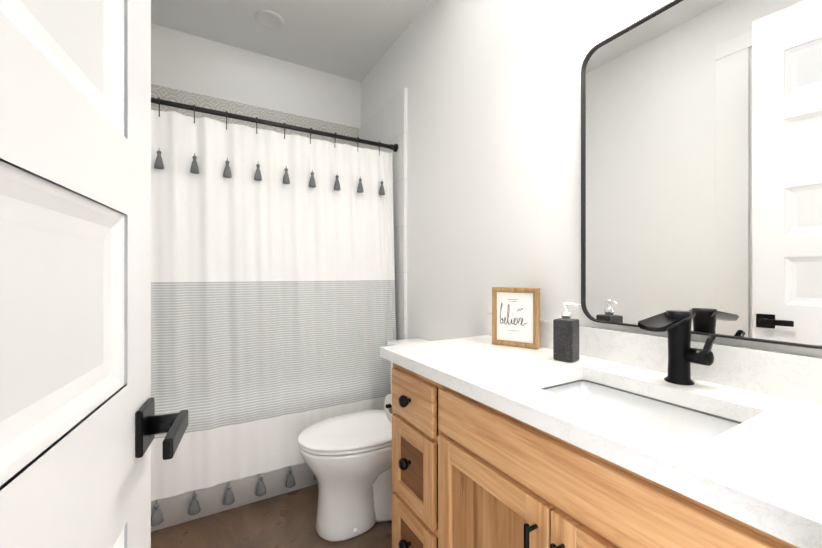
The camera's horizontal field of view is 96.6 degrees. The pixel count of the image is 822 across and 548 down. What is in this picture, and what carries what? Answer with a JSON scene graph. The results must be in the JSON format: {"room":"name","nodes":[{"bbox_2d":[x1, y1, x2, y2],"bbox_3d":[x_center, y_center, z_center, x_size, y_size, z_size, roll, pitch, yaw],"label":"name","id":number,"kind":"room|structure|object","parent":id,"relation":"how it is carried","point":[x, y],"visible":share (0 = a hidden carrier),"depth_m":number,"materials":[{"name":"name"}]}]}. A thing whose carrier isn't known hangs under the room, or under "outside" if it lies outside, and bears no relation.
{"room":"bathroom","nodes":[
{"label":"bathroom","id":0,"kind":"room"},
{"bbox_2d":[151,23,360,127],"bbox_3d":[-1.098,-0.200,2.696,1.720,2.780,0.100,0,0,-30],"label":"wall","id":1,"kind":"structure","parent":0,"point":[183,61],"depth_m":2.60,"materials":[{"name":"white paint"}]},
{"bbox_2d":[151,84,358,146],"bbox_3d":[-1.069,-0.216,2.647,1.476,1.968,0.013,0,0,-30],"label":"wall tile","id":2,"kind":"structure","parent":1,"relation":"attached to","point":[189,98],"depth_m":2.59,"materials":[{"name":"grey tile"}]},
{"bbox_2d":[151,484,391,547],"bbox_3d":[0.031,1.240,0.749,1.720,0.100,4.600,0,0,-30],"label":"floor","id":3,"kind":"structure","parent":0,"point":[286,520],"depth_m":1.70,"materials":[{"name":"wood"}]},
{"bbox_2d":[151,462,316,531],"bbox_3d":[-0.876,0.878,2.313,1.512,0.624,0.755,0,0,-30],"label":"bathtub","id":4,"kind":"object","parent":3,"relation":"on","point":[174,510],"depth_m":1.85,"materials":[{"name":"white ceramic"}]},
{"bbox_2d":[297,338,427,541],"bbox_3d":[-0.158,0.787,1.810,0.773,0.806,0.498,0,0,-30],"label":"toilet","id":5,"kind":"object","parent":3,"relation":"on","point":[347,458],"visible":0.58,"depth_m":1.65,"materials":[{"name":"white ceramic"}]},
{"bbox_2d":[380,354,821,547],"bbox_3d":[0.457,0.753,0.942,0.584,0.873,1.295,0,0,-30],"label":"bathroom vanity","id":6,"kind":"object","parent":3,"relation":"on","point":[469,470],"depth_m":0.85,"materials":[{"name":"brown wood"}]},
{"bbox_2d":[384,394,392,422],"bbox_3d":[-0.019,0.537,1.488,0.180,0.111,0.126,0,0,-30],"label":"toilet paper holder","id":7,"kind":"object","parent":6,"relation":"attached to","point":[388,407],"visible":0.29,"depth_m":1.47,"materials":[{"name":"white paper"}]},
{"bbox_2d":[380,334,821,545],"bbox_3d":[0.458,0.298,0.968,0.557,0.038,1.340,0,0,-30],"label":"countertop","id":8,"kind":"structure","parent":6,"relation":"on","point":[767,464],"depth_m":0.69,"materials":[{"name":"white stone"}]},
{"bbox_2d":[492,287,539,348],"bbox_3d":[0.403,0.166,1.414,0.182,0.226,0.030,0,0,35],"label":"picture frame","id":9,"kind":"object","parent":8,"relation":"on","point":[515,316],"visible":1,"depth_m":1.41,"materials":[{"name":"brown wood"}]},
{"bbox_2d":[553,302,579,361],"bbox_3d":[0.508,0.185,1.186,0.062,0.187,0.072,0,0,-44],"label":"soap dispenser","id":10,"kind":"object","parent":8,"relation":"on","point":[565,337],"visible":0.98,"depth_m":1.17,"materials":[{"name":"black stone"}]},
{"bbox_2d":[151,97,397,525],"bbox_3d":[-0.699,0.131,2.003,1.478,1.994,0.200,0,0,-30],"label":"shower curtain","id":11,"kind":"object","parent":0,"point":[273,324],"visible":0.75,"depth_m":1.96,"materials":[{"name":"white fabric"}]},
{"bbox_2d":[151,0,429,81],"bbox_3d":[0.031,-1.640,0.750,1.720,0.100,4.600,0,0,-30],"label":"ceiling","id":12,"kind":"structure","parent":0,"point":[355,40],"depth_m":2.35,"materials":[{"name":"white paint"}]},
{"bbox_2d":[255,10,283,29],"bbox_3d":[-0.884,-1.585,2.288,0.172,0.010,0.172,0,0,-30],"label":"recessed light","id":13,"kind":"object","parent":12,"relation":"in","point":[269,19],"visible":1,"depth_m":2.28,"materials":[{"name":"white plastic"}]},
{"bbox_2d":[361,0,821,356],"bbox_3d":[0.732,-0.200,1.156,0.100,2.780,4.600,0,0,-30],"label":"wall","id":14,"kind":"structure","parent":0,"point":[493,87],"depth_m":1.68,"materials":[{"name":"white paint"}]},
{"bbox_2d":[359,87,406,339],"bbox_3d":[-0.230,-0.216,2.692,0.022,1.968,0.778,0,0,-30],"label":"wall tile","id":15,"kind":"structure","parent":14,"relation":"attached to","point":[386,123],"depth_m":2.42,"materials":[{"name":"white tile"}]},
{"bbox_2d":[486,314,821,405],"bbox_3d":[0.690,0.229,1.103,0.020,0.100,1.340,0,0,-30],"label":"backsplash","id":16,"kind":"structure","parent":14,"relation":"attached to","point":[789,375],"depth_m":0.92,"materials":[{"name":"white stone"}]},
{"bbox_2d":[581,0,821,348],"bbox_3d":[0.750,-0.301,1.002,0.020,0.922,0.616,0,0,-30],"label":"mirror","id":17,"kind":"object","parent":14,"relation":"attached to","point":[701,160],"visible":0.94,"depth_m":0.95,"materials":[{"name":"clear glass"}]},
{"bbox_3d":[0.408,-0.200,0.101,1.520,2.780,0.100,0,0,-30],"label":"wall","id":18,"kind":"structure","parent":0,"visible":0},
{"bbox_2d":[0,0,187,547],"bbox_3d":[-0.264,-0.033,0.238,0.189,2.430,0.770,0,0,-30],"label":"door","id":19,"kind":"structure","parent":18,"relation":"in","point":[82,424],"depth_m":0.36,"materials":[{"name":"white paint"}]}
]}

